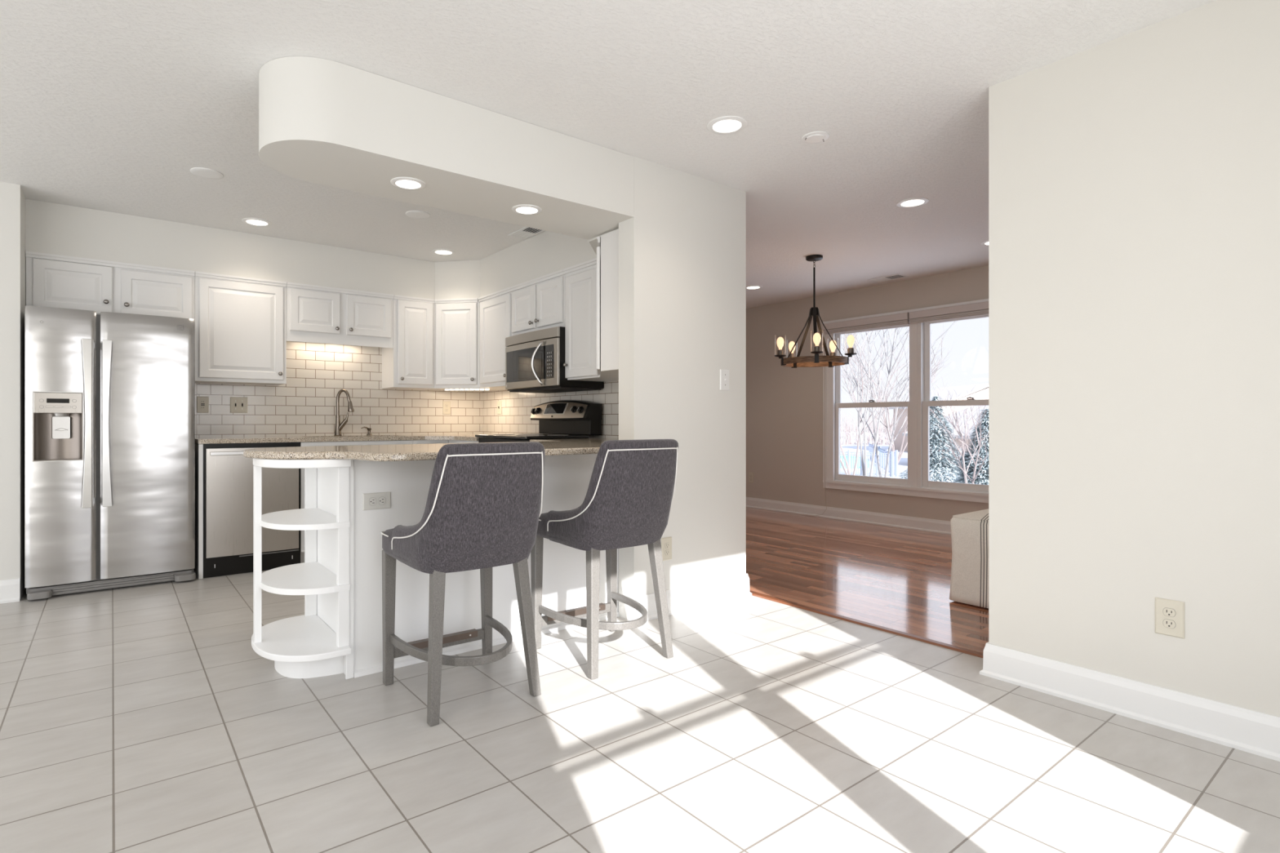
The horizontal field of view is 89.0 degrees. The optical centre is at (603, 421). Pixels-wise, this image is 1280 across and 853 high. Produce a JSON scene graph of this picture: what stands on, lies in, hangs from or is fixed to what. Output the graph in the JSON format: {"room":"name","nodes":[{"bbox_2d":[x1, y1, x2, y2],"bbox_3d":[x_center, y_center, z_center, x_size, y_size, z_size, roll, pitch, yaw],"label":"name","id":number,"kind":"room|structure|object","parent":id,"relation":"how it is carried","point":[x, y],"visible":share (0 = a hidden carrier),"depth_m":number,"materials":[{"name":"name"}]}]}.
{"room":"kitchen","nodes":[
{"label":"kitchen","id":0,"kind":"room"},
{"bbox_2d":[0,182,26,599],"bbox_3d":[-4.901,-0.168,3.147,3.170,2.440,0.710,0,0,-37],"label":"wall","id":1,"kind":"structure","parent":0,"point":[12,198],"depth_m":3.80,"materials":[{"name":"white paint"}]},
{"bbox_2d":[0,578,20,604],"bbox_3d":[-4.680,0.987,2.853,3.170,0.130,0.026,0,0,-37],"label":"baseboard","id":2,"kind":"structure","parent":1,"relation":"attached to","point":[10,589],"depth_m":3.78,"materials":[{"name":"white wood"}]},
{"bbox_2d":[25,250,195,319],"bbox_3d":[-3.313,-0.861,4.418,0.893,0.395,0.346,0,0,-37],"label":"upper cabinet","id":3,"kind":"object","parent":1,"relation":"attached to","point":[55,281],"visible":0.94,"depth_m":4.28,"materials":[{"name":"white paint"}]},
{"bbox_2d":[25,198,617,299],"bbox_3d":[-1.581,-1.223,4.100,3.278,0.328,2.946,0,0,-37],"label":"soffit","id":4,"kind":"structure","parent":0,"point":[51,228],"depth_m":4.76,"materials":[{"name":"white paint"}]},
{"bbox_2d":[258,56,634,239],"bbox_3d":[-0.646,-1.228,3.102,1.778,0.317,0.490,0,0,-37],"label":"ceiling","id":5,"kind":"structure","parent":0,"point":[324,122],"depth_m":2.82,"materials":[{"name":"white paint"}]},
{"bbox_2d":[390,177,426,190],"bbox_3d":[-0.876,-1.067,2.922,0.152,0.006,0.152,0,0,-37],"label":"recessed light","id":6,"kind":"object","parent":5,"relation":"in","point":[404,183],"visible":1,"depth_m":2.92,"materials":[{"name":"white plastic"}]},
{"bbox_2d":[511,204,542,214],"bbox_3d":[-0.385,-1.067,3.283,0.152,0.006,0.152,0,0,-37],"label":"recessed light","id":7,"kind":"object","parent":5,"relation":"in","point":[522,209],"visible":1,"depth_m":3.27,"materials":[{"name":"white plastic"}]},
{"bbox_2d":[0,0,1216,308],"bbox_3d":[-0.508,-1.463,2.855,10.130,0.150,6.530,0,0,-37],"label":"ceiling","id":8,"kind":"structure","parent":0,"point":[108,105],"depth_m":2.77,"materials":[{"name":"white paint"}]},
{"bbox_2d":[190,167,223,179],"bbox_3d":[-2.215,-1.383,3.635,0.160,0.010,0.160,0,0,-37],"label":"ceiling speaker","id":9,"kind":"object","parent":8,"relation":"attached to","point":[206,173],"visible":1,"depth_m":3.62,"materials":[{"name":"white plastic"}]},
{"bbox_2d":[241,217,271,226],"bbox_3d":[-2.410,-1.385,4.527,0.186,0.006,0.186,0,0,-37],"label":"recessed light","id":10,"kind":"object","parent":8,"relation":"in","point":[252,221],"visible":1,"depth_m":4.52,"materials":[{"name":"white plastic"}]},
{"bbox_2d":[405,210,430,218],"bbox_3d":[-1.242,-1.383,4.361,0.160,0.010,0.160,0,0,-37],"label":"ceiling speaker","id":11,"kind":"object","parent":8,"relation":"attached to","point":[413,214],"visible":1,"depth_m":4.34,"materials":[{"name":"white plastic"}]},
{"bbox_2d":[431,248,455,255],"bbox_3d":[-1.307,-1.385,5.327,0.186,0.006,0.186,0,0,-37],"label":"recessed light","id":12,"kind":"object","parent":8,"relation":"in","point":[438,251],"visible":1,"depth_m":5.32,"materials":[{"name":"white"}]},
{"bbox_2d":[507,226,544,239],"bbox_3d":[-0.548,-1.385,4.755,0.153,0.006,0.330,0,0,-37],"label":"ceiling vent","id":13,"kind":"object","parent":8,"relation":"in","point":[525,233],"visible":0.79,"depth_m":4.78,"materials":[{"name":"white metal"}]},
{"bbox_2d":[706,115,746,134],"bbox_3d":[0.580,-1.385,3.047,0.186,0.006,0.186,0,0,-37],"label":"recessed light","id":14,"kind":"object","parent":8,"relation":"in","point":[725,125],"visible":1,"depth_m":3.04,"materials":[{"name":"white plastic"}]},
{"bbox_2d":[746,285,762,289],"bbox_3d":[1.553,-1.385,6.732,0.186,0.006,0.186,0,0,-37],"label":"recessed light","id":15,"kind":"object","parent":8,"relation":"in","point":[749,287],"visible":0.94,"depth_m":6.73,"materials":[{"name":"white"}]},
{"bbox_2d":[801,131,829,143],"bbox_3d":[1.036,-1.382,3.175,0.128,0.011,0.128,0,0,-37],"label":"cover plate","id":16,"kind":"object","parent":8,"relation":"attached to","point":[813,137],"visible":1,"depth_m":3.16,"materials":[{"name":"white plastic"}]},
{"bbox_2d":[774,254,857,368],"bbox_3d":[1.793,-0.928,5.493,0.632,0.917,0.651,0,0,-37],"label":"chandelier","id":17,"kind":"object","parent":8,"relation":"hanging from","point":[816,361],"visible":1,"depth_m":5.44,"materials":[{"name":"black metal"}]},
{"bbox_2d":[777,349,783,355],"bbox_3d":[1.486,-0.578,5.455,0.048,0.044,0.047,0,0,-37],"label":"socket","id":18,"kind":"object","parent":17,"relation":"attached to","point":[780,352],"depth_m":5.44,"materials":[{"name":"grey metal"}]},
{"bbox_2d":[813,346,820,351],"bbox_3d":[1.706,-0.578,5.192,0.048,0.044,0.047,0,0,-37],"label":"socket","id":19,"kind":"object","parent":17,"relation":"attached to","point":[816,348],"depth_m":5.17,"materials":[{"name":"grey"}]},
{"bbox_2d":[830,351,835,355],"bbox_3d":[2.001,-0.578,5.663,0.048,0.044,0.047,0,0,-37],"label":"socket","id":20,"kind":"object","parent":17,"relation":"attached to","point":[833,353],"depth_m":5.64,"materials":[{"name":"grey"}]},
{"bbox_2d":[847,347,853,353],"bbox_3d":[2.025,-0.578,5.320,0.048,0.044,0.047,0,0,-37],"label":"socket","id":21,"kind":"object","parent":17,"relation":"attached to","point":[850,350],"depth_m":5.30,"materials":[{"name":"grey metal"}]},
{"bbox_2d":[867,273,909,282],"bbox_3d":[2.755,-1.385,6.291,0.180,0.006,0.320,0,0,-37],"label":"ceiling vent","id":22,"kind":"object","parent":8,"relation":"in","point":[899,275],"visible":1,"depth_m":6.28,"materials":[{"name":"white metal"}]},
{"bbox_2d":[896,197,928,207],"bbox_3d":[1.961,-1.385,4.122,0.186,0.006,0.186,0,0,-37],"label":"recessed light","id":23,"kind":"object","parent":8,"relation":"in","point":[913,202],"visible":1,"depth_m":4.11,"materials":[{"name":"white plastic"}]},
{"bbox_2d":[981,240,988,245],"bbox_3d":[3.032,-1.385,5.035,0.186,0.006,0.186,0,0,-37],"label":"recessed light","id":24,"kind":"object","parent":8,"relation":"in","point":[986,242],"visible":0.3,"depth_m":5.06,"materials":[{"name":"white"}]},
{"bbox_2d":[0,570,1279,852],"bbox_3d":[-1.817,1.112,1.867,6.850,0.120,6.530,0,0,-37],"label":"floor tile","id":25,"kind":"structure","parent":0,"point":[148,717],"depth_m":2.08,"materials":[{"name":"white tile"}]},
{"bbox_2d":[24,305,195,599],"bbox_3d":[-3.205,0.186,4.271,0.847,1.732,0.680,0,0,-37],"label":"refrigerator","id":26,"kind":"object","parent":25,"relation":"on","point":[109,397],"visible":1,"depth_m":4.03,"materials":[{"name":"grey metal"}]},
{"bbox_2d":[194,443,203,578],"bbox_3d":[-2.869,0.603,4.585,0.025,0.899,0.605,0,0,-37],"label":"filler panel","id":27,"kind":"object","parent":25,"relation":"on","point":[198,570],"visible":0.5,"depth_m":4.35,"materials":[{"name":"white paint"}]},
{"bbox_2d":[203,442,300,577],"bbox_3d":[-2.592,0.602,4.745,0.603,0.900,0.623,0,0,-37],"label":"dishwasher","id":28,"kind":"object","parent":25,"relation":"on","point":[228,475],"visible":0.62,"depth_m":4.47,"materials":[{"name":"silver metal"}]},
{"bbox_2d":[300,440,413,563],"bbox_3d":[-2.038,0.603,5.209,0.835,0.899,0.620,0,0,-37],"label":"base cabinet","id":29,"kind":"object","parent":25,"relation":"on","point":[404,442],"visible":0.16,"depth_m":4.80,"materials":[{"name":"white paint"}]},
{"bbox_2d":[195,433,486,444],"bbox_3d":[-1.756,0.135,5.062,2.383,0.030,1.186,0,0,-37],"label":"countertop","id":30,"kind":"structure","parent":29,"relation":"on","point":[413,437],"depth_m":4.93,"materials":[{"name":"stone"}]},
{"bbox_2d":[333,388,354,435],"bbox_3d":[-2.140,-0.074,5.377,0.170,0.388,0.061,0,0,5],"label":"faucet","id":31,"kind":"object","parent":30,"relation":"on","point":[339,426],"visible":1,"depth_m":5.37,"materials":[{"name":"silver metal"}]},
{"bbox_2d":[302,440,403,442],"bbox_3d":[-1.999,0.232,5.219,0.758,0.160,0.378,0,0,-37],"label":"sink","id":32,"kind":"object","parent":30,"relation":"in","point":[394,440],"visible":0.02,"depth_m":5.03,"materials":[{"name":"silver metal"}]},
{"bbox_2d":[360,426,372,435],"bbox_3d":[-1.997,0.082,5.482,0.047,0.076,0.124,0,0,19],"label":"soap dispenser","id":33,"kind":"object","parent":30,"relation":"on","point":[369,429],"visible":1,"depth_m":5.50,"materials":[{"name":"silver metal"}]},
{"bbox_2d":[413,440,448,444],"bbox_3d":[-1.583,0.603,5.553,0.302,0.899,0.620,0,0,-37],"label":"base cabinet","id":34,"kind":"object","parent":25,"relation":"on","point":[415,442],"visible":0.13,"depth_m":5.31,"materials":[{"name":"white paint"}]},
{"bbox_2d":[251,453,619,679],"bbox_3d":[-0.734,0.601,3.205,1.768,0.902,0.602,0,0,-37],"label":"base cabinet","id":35,"kind":"object","parent":25,"relation":"on","point":[340,630],"visible":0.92,"depth_m":2.80,"materials":[{"name":"white paint"}]},
{"bbox_2d":[251,614,351,662],"bbox_3d":[-1.316,0.926,2.766,0.310,0.026,0.602,0,0,-37],"label":"shelf","id":36,"kind":"object","parent":35,"relation":"attached to","point":[305,637],"depth_m":2.69,"materials":[{"name":"white paint"}]},
{"bbox_2d":[260,561,350,595],"bbox_3d":[-1.306,0.674,2.773,0.284,0.024,0.546,0,0,-37],"label":"shelf","id":37,"kind":"object","parent":35,"relation":"attached to","point":[307,578],"depth_m":2.70,"materials":[{"name":"white paint"}]},
{"bbox_2d":[260,507,350,530],"bbox_3d":[-1.306,0.419,2.773,0.284,0.022,0.546,0,0,-37],"label":"shelf","id":38,"kind":"object","parent":35,"relation":"attached to","point":[306,518],"depth_m":2.66,"materials":[{"name":"white paint"}]},
{"bbox_2d":[362,491,391,510],"bbox_3d":[-0.949,0.335,2.730,0.116,0.070,0.008,0,0,-37],"label":"wall outlet","id":39,"kind":"object","parent":35,"relation":"attached to","point":[380,500],"visible":1,"depth_m":2.73,"materials":[{"name":"white plastic"}]},
{"bbox_2d":[368,497,376,505],"bbox_3d":[-0.963,0.335,2.716,0.028,0.034,0.001,0,0,-37],"label":"socket","id":40,"kind":"object","parent":39,"relation":"attached to","point":[372,500],"depth_m":2.71,"materials":[{"name":"grey plastic"}]},
{"bbox_2d":[378,497,385,504],"bbox_3d":[-0.931,0.335,2.739,0.028,0.034,0.002,0,0,-37],"label":"socket","id":41,"kind":"object","parent":39,"relation":"attached to","point":[381,500],"depth_m":2.74,"materials":[{"name":"grey plastic"}]},
{"bbox_2d":[243,438,618,461],"bbox_3d":[-0.538,0.135,3.431,2.405,0.030,1.325,0,0,-37],"label":"countertop","id":42,"kind":"structure","parent":35,"relation":"on","point":[402,452],"depth_m":2.70,"materials":[{"name":"stone"}]},
{"bbox_2d":[380,441,545,726],"bbox_3d":[-0.541,0.564,2.538,0.524,0.976,0.596,0,0,-36],"label":"bar stool","id":43,"kind":"object","parent":25,"relation":"on","point":[482,512],"visible":1,"depth_m":2.35,"materials":[{"name":"fabric"}]},
{"bbox_2d":[448,440,478,443],"bbox_3d":[-0.879,0.603,5.354,0.620,0.899,0.584,0,0,-37],"label":"base cabinet","id":44,"kind":"object","parent":25,"relation":"on","point":[450,441],"visible":0.02,"depth_m":5.21,"materials":[{"name":"white paint"}]},
{"bbox_2d":[475,400,601,442],"bbox_3d":[-0.503,0.446,4.789,0.670,1.212,0.780,0,0,-37],"label":"range","id":45,"kind":"object","parent":25,"relation":"on","point":[575,418],"visible":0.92,"depth_m":4.77,"materials":[{"name":"black metal"}]},
{"bbox_2d":[475,433,589,439],"bbox_3d":[-0.533,0.109,4.759,0.515,0.020,0.768,0,0,-37],"label":"cooktop","id":46,"kind":"object","parent":45,"relation":"in","point":[529,436],"depth_m":4.58,"materials":[{"name":"black glass"}]},
{"bbox_2d":[530,439,678,679],"bbox_3d":[0.010,0.564,2.942,0.524,0.976,0.596,0,0,-36],"label":"bar stool","id":47,"kind":"object","parent":25,"relation":"on","point":[627,502],"visible":0.98,"depth_m":2.75,"materials":[{"name":"fabric"}]},
{"bbox_2d":[751,592,983,657],"bbox_3d":[1.337,1.048,3.390,0.050,0.009,1.400,0,0,-37],"label":"trim","id":48,"kind":"structure","parent":25,"relation":"on","point":[974,653],"depth_m":3.30,"materials":[{"name":"brown wood"}]},
{"bbox_2d":[588,155,746,620],"bbox_3d":[-0.416,-0.168,4.899,0.879,2.440,3.080,0,0,-37],"label":"wall","id":49,"kind":"structure","parent":0,"point":[682,251],"depth_m":3.64,"materials":[{"name":"white paint"}]},
{"bbox_2d":[477,287,512,388],"bbox_3d":[-0.779,-0.672,5.437,0.371,0.772,0.572,0,0,-37],"label":"upper cabinet","id":50,"kind":"object","parent":49,"relation":"attached to","point":[495,308],"visible":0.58,"depth_m":5.33,"materials":[{"name":"white paint"}]},
{"bbox_2d":[510,269,564,335],"bbox_3d":[-0.382,-0.856,4.911,0.371,0.404,0.742,0,0,-37],"label":"upper cabinet","id":51,"kind":"object","parent":49,"relation":"attached to","point":[538,304],"visible":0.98,"depth_m":4.76,"materials":[{"name":"white paint"}]},
{"bbox_2d":[505,326,604,393],"bbox_3d":[-0.411,-0.440,4.855,0.474,0.425,0.751,0,0,-37],"label":"microwave","id":52,"kind":"object","parent":51,"relation":"attached to","point":[535,360],"visible":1,"depth_m":4.65,"materials":[{"name":"silver metal"}]},
{"bbox_2d":[482,380,618,438],"bbox_3d":[-0.275,-0.086,5.087,0.008,0.415,2.948,0,0,-37],"label":"wall","id":53,"kind":"structure","parent":49,"relation":"attached to","point":[514,418],"depth_m":5.56,"materials":[{"name":"tile"}]},
{"bbox_2d":[497,400,501,414],"bbox_3d":[-0.959,-0.125,5.970,0.018,0.121,0.076,0,0,-37],"label":"light switch","id":54,"kind":"object","parent":53,"relation":"attached to","point":[499,402],"visible":1,"depth_m":5.97,"materials":[{"name":"beige plastic"}]},
{"bbox_2d":[562,257,618,382],"bbox_3d":[-0.036,-0.672,4.452,0.371,0.772,0.404,0,0,-37],"label":"upper cabinet","id":55,"kind":"object","parent":49,"relation":"attached to","point":[580,279],"visible":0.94,"depth_m":4.35,"materials":[{"name":"white paint"}]},
{"bbox_2d":[596,228,618,377],"bbox_3d":[0.171,-0.672,3.965,0.628,0.772,0.617,0,0,-37],"label":"upper cabinet","id":56,"kind":"object","parent":49,"relation":"attached to","point":[607,254],"visible":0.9,"depth_m":3.66,"materials":[{"name":"white paint"}]},
{"bbox_2d":[661,537,671,560],"bbox_3d":[0.347,0.695,3.539,0.076,0.124,0.008,0,0,-37],"label":"wall outlet","id":57,"kind":"object","parent":49,"relation":"attached to","point":[666,543],"visible":0.99,"depth_m":3.54,"materials":[{"name":"beige plastic"}]},
{"bbox_2d":[665,542,669,548],"bbox_3d":[0.349,0.675,3.537,0.034,0.028,0.002,0,0,-37],"label":"socket","id":58,"kind":"object","parent":57,"relation":"attached to","point":[667,544],"depth_m":3.54,"materials":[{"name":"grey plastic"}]},
{"bbox_2d":[635,573,751,621],"bbox_3d":[-0.391,0.987,4.895,0.896,0.130,3.096,0,0,-37],"label":"baseboard","id":59,"kind":"structure","parent":49,"relation":"attached to","point":[679,600],"depth_m":3.67,"materials":[{"name":"white wood"}]},
{"bbox_2d":[720,368,728,390],"bbox_3d":[0.718,-0.243,3.813,0.078,0.121,0.018,0,0,-37],"label":"light switch","id":60,"kind":"object","parent":49,"relation":"attached to","point":[724,374],"visible":1,"depth_m":3.81,"materials":[{"name":"white plastic"}]},
{"bbox_2d":[746,265,988,521],"bbox_3d":[3.493,-0.168,5.846,0.160,2.440,6.280,0,0,-37],"label":"wall","id":61,"kind":"structure","parent":0,"point":[784,404],"depth_m":7.32,"materials":[{"name":"beige paint"}]},
{"bbox_2d":[748,472,753,483],"bbox_3d":[1.804,0.691,7.941,0.008,0.124,0.076,0,0,-37],"label":"wall outlet","id":62,"kind":"object","parent":61,"relation":"attached to","point":[750,474],"visible":1,"depth_m":7.93,"materials":[{"name":"beige plastic"}]},
{"bbox_2d":[746,497,951,534],"bbox_3d":[3.418,0.992,5.790,0.026,0.120,6.280,0,0,-37],"label":"baseboard","id":63,"kind":"structure","parent":61,"relation":"attached to","point":[935,526],"depth_m":6.81,"materials":[{"name":"white"}]},
{"bbox_2d":[822,298,988,502],"bbox_3d":[3.077,-0.180,6.318,0.134,1.815,2.095,0,0,-37],"label":"window","id":64,"kind":"structure","parent":61,"relation":"in","point":[918,483],"depth_m":6.33,"materials":[{"name":"white wood"}]},
{"bbox_2d":[822,312,909,334],"bbox_3d":[2.688,-1.004,6.711,0.042,0.113,0.948,0,0,-37],"label":"roller shade","id":65,"kind":"object","parent":64,"relation":"attached to","point":[898,319],"visible":0.97,"depth_m":6.66,"materials":[{"name":"grey fabric"}]},
{"bbox_2d":[908,301,988,324],"bbox_3d":[3.282,-1.004,5.924,0.042,0.113,1.000,0,0,-37],"label":"roller shade","id":66,"kind":"object","parent":64,"relation":"attached to","point":[980,308],"visible":0.56,"depth_m":6.01,"materials":[{"name":"grey fabric"}]},
{"bbox_2d":[746,506,988,653],"bbox_3d":[2.225,1.112,4.919,3.280,0.120,6.530,0,0,-37],"label":"floor","id":67,"kind":"structure","parent":0,"point":[898,579],"depth_m":4.50,"materials":[{"name":"brown wood"}]},
{"bbox_2d":[949,508,988,608],"bbox_3d":[2.526,0.775,3.711,0.742,0.530,0.765,0,0,-37],"label":"armchair","id":68,"kind":"object","parent":67,"relation":"on","point":[969,583],"visible":0.23,"depth_m":3.70,"materials":[{"name":"fabric"}]},
{"bbox_2d":[988,0,1279,716],"bbox_3d":[2.184,-0.168,2.032,0.125,2.440,1.770,0,0,-37],"label":"wall","id":69,"kind":"structure","parent":0,"point":[1134,177],"depth_m":2.30,"materials":[{"name":"white paint"}]},
{"bbox_2d":[979,642,1279,761],"bbox_3d":[2.176,0.987,2.042,0.177,0.130,1.796,0,0,-37],"label":"baseboard","id":70,"kind":"structure","parent":69,"relation":"attached to","point":[1246,730],"depth_m":2.29,"materials":[{"name":"white wood"}]},
{"bbox_2d":[1155,597,1184,639],"bbox_3d":[1.946,0.676,2.235,0.008,0.124,0.078,0,0,-37],"label":"wall outlet","id":71,"kind":"object","parent":69,"relation":"attached to","point":[1169,614],"visible":1,"depth_m":2.23,"materials":[{"name":"beige plastic"}]},
{"bbox_2d":[1162,618,1175,628],"bbox_3d":[1.944,0.696,2.234,0.002,0.028,0.034,0,0,-37],"label":"socket","id":72,"kind":"object","parent":71,"relation":"attached to","point":[1166,623],"depth_m":2.23,"materials":[{"name":"grey plastic"}]},
{"bbox_2d":[1163,608,1175,617],"bbox_3d":[1.944,0.656,2.234,0.002,0.028,0.034,0,0,-37],"label":"socket","id":73,"kind":"object","parent":71,"relation":"attached to","point":[1167,612],"depth_m":2.23,"materials":[{"name":"grey plastic"}]},
{"bbox_3d":[-1.109,-0.168,6.380,6.780,2.440,0.120,0,0,-37],"label":"wall","id":74,"kind":"structure","parent":0,"visible":0},
{"bbox_2d":[195,341,482,437],"bbox_3d":[-2.121,-0.273,5.536,2.397,0.790,0.008,0,0,-37],"label":"wall","id":75,"kind":"structure","parent":74,"relation":"attached to","point":[305,405],"depth_m":5.42,"materials":[{"name":"tile"}]},
{"bbox_2d":[196,396,208,413],"bbox_3d":[-2.995,-0.125,4.865,0.076,0.121,0.009,0,0,-37],"label":"wall outlet","id":76,"kind":"object","parent":75,"relation":"attached to","point":[202,402],"visible":1,"depth_m":4.86,"materials":[{"name":"beige plastic"}]},
{"bbox_2d":[230,396,247,413],"bbox_3d":[-2.802,-0.126,5.005,0.118,0.121,0.018,0,0,-37],"label":"light switch","id":77,"kind":"object","parent":75,"relation":"attached to","point":[237,404],"visible":1,"depth_m":5.01,"materials":[{"name":"beige plastic"}]},
{"bbox_2d":[194,271,286,385],"bbox_3d":[-2.719,-0.672,4.866,0.590,0.772,0.346,0,0,-37],"label":"upper cabinet","id":78,"kind":"object","parent":75,"relation":"attached to","point":[240,322],"visible":1,"depth_m":4.74,"materials":[{"name":"white paint"}]},
{"bbox_2d":[286,281,394,348],"bbox_3d":[-2.156,-0.836,5.292,0.818,0.445,0.346,0,0,-37],"label":"upper cabinet","id":79,"kind":"object","parent":75,"relation":"attached to","point":[320,314],"visible":0.99,"depth_m":5.16,"materials":[{"name":"white paint"}]},
{"bbox_2d":[382,294,434,389],"bbox_3d":[-1.686,-0.672,5.646,0.355,0.772,0.346,0,0,-37],"label":"upper cabinet","id":80,"kind":"object","parent":75,"relation":"attached to","point":[410,364],"visible":0.98,"depth_m":5.53,"materials":[{"name":"white paint"}]},
{"bbox_2d":[442,401,450,414],"bbox_3d":[-1.452,-0.125,6.031,0.076,0.121,0.008,0,0,-37],"label":"wall outlet","id":81,"kind":"object","parent":75,"relation":"attached to","point":[446,405],"visible":1,"depth_m":6.03,"materials":[{"name":"beige plastic"}]},
{"bbox_2d":[423,297,505,391],"bbox_3d":[-1.225,-0.672,5.830,0.609,0.772,0.599,0,0,-37],"label":"upper cabinet","id":82,"kind":"object","parent":75,"relation":"attached to","point":[456,321],"visible":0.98,"depth_m":5.60,"materials":[{"name":"white paint"}]},
{"bbox_2d":[444,387,489,390],"bbox_3d":[-1.183,-0.278,5.648,0.405,0.016,0.037,0,0,10],"label":"light","id":83,"kind":"object","parent":82,"relation":"attached to","point":[485,388],"visible":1,"depth_m":5.63,"materials":[{"name":"white plastic"}]},
{"label":"outside","id":84,"kind":"structure","parent":0,"visible":0},
{"bbox_2d":[840,431,983,483],"bbox_3d":[48.356,2.177,74.110,153.500,1.550,180.000,0,0,-37],"label":"ground","id":85,"kind":"structure","parent":84,"point":[903,464],"depth_m":62.92,"materials":[{"name":"grey snow"}]},
{"bbox_2d":[840,455,868,468],"bbox_3d":[14.915,2.514,40.000,2.600,0.800,2.600,0,0,-37],"label":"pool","id":86,"kind":"object","parent":85,"relation":"on","point":[840,455],"visible":0.19,"depth_m":38.83,"materials":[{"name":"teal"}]},
{"bbox_2d":[840,411,893,445],"bbox_3d":[33.369,0.907,82.050,31.345,4.211,24.684,0,0,-37],"label":"tree line","id":87,"kind":"object","parent":85,"relation":"on","point":[849,439],"visible":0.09,"depth_m":81.52,"materials":[{"name":"grey plant"}]},
{"bbox_2d":[840,449,893,477],"bbox_3d":[12.384,2.009,31.000,0.111,1.273,2.885,0,0,-44],"label":"picket fence","id":88,"kind":"object","parent":85,"relation":"on","point":[891,454],"visible":0.59,"depth_m":30.75,"materials":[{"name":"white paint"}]},
{"bbox_2d":[840,333,897,475],"bbox_3d":[8.485,-0.800,24.974,5.036,6.380,3.769,0,0,32],"label":"bare tree","id":89,"kind":"object","parent":85,"relation":"on","point":[862,431],"visible":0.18,"depth_m":24.29,"materials":[{"name":"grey plant"}]},
{"bbox_2d":[868,442,897,476],"bbox_3d":[17.229,2.151,40.500,0.139,1.546,20.224,0,0,19],"label":"picket fence","id":90,"kind":"object","parent":85,"relation":"on","point":[870,446],"visible":0.5,"depth_m":35.73,"materials":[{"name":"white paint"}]},
{"bbox_2d":[843,329,935,477],"bbox_3d":[6.364,-0.355,15.362,1.636,4.529,2.902,0,0,-20],"label":"bare tree","id":91,"kind":"object","parent":85,"relation":"on","point":[861,362],"visible":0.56,"depth_m":15.10,"materials":[{"name":"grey plant"}]},
{"bbox_2d":[842,328,954,463],"bbox_3d":[17.647,-1.585,39.838,6.990,8.965,6.677,0,0,32],"label":"bare tree","id":92,"kind":"object","parent":85,"relation":"on","point":[885,422],"visible":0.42,"depth_m":39.87,"materials":[{"name":"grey plant"}]},
{"bbox_2d":[841,321,956,476],"bbox_3d":[5.858,-1.368,13.688,3.121,6.362,3.796,0,0,-23],"label":"bare tree","id":93,"kind":"object","parent":85,"relation":"on","point":[864,468],"visible":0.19,"depth_m":13.97,"materials":[{"name":"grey plant"}]},
{"bbox_2d":[895,395,965,482],"bbox_3d":[9.466,0.757,18.482,2.170,3.009,2.214,0,0,8],"label":"spruce tree","id":94,"kind":"object","parent":85,"relation":"on","point":[935,464],"visible":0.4,"depth_m":18.15,"materials":[{"name":"green plant"}]},
{"bbox_2d":[888,382,988,451],"bbox_3d":[34.428,-0.183,62.000,10.200,6.470,9.600,0,0,0],"label":"house","id":95,"kind":"structure","parent":85,"relation":"on","point":[981,390],"depth_m":60.86,"materials":[{"name":"beige"}]},
{"bbox_2d":[902,405,988,472],"bbox_3d":[25.224,0.948,40.000,9.700,4.025,8.600,0,0,0],"label":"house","id":96,"kind":"structure","parent":85,"relation":"on","point":[975,415],"depth_m":40.02,"materials":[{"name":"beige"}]},
{"bbox_2d":[929,385,988,484],"bbox_3d":[7.248,0.535,12.810,1.513,2.680,2.081,0,0,20],"label":"bare tree","id":97,"kind":"object","parent":85,"relation":"on","point":[962,441],"visible":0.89,"depth_m":12.76,"materials":[{"name":"grey plant"}]},
{"bbox_2d":[951,408,988,484],"bbox_3d":[8.562,0.877,14.508,2.074,2.329,2.035,0,0,-37],"label":"spruce tree","id":98,"kind":"object","parent":85,"relation":"on","point":[981,477],"visible":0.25,"depth_m":14.34,"materials":[{"name":"green plant"}]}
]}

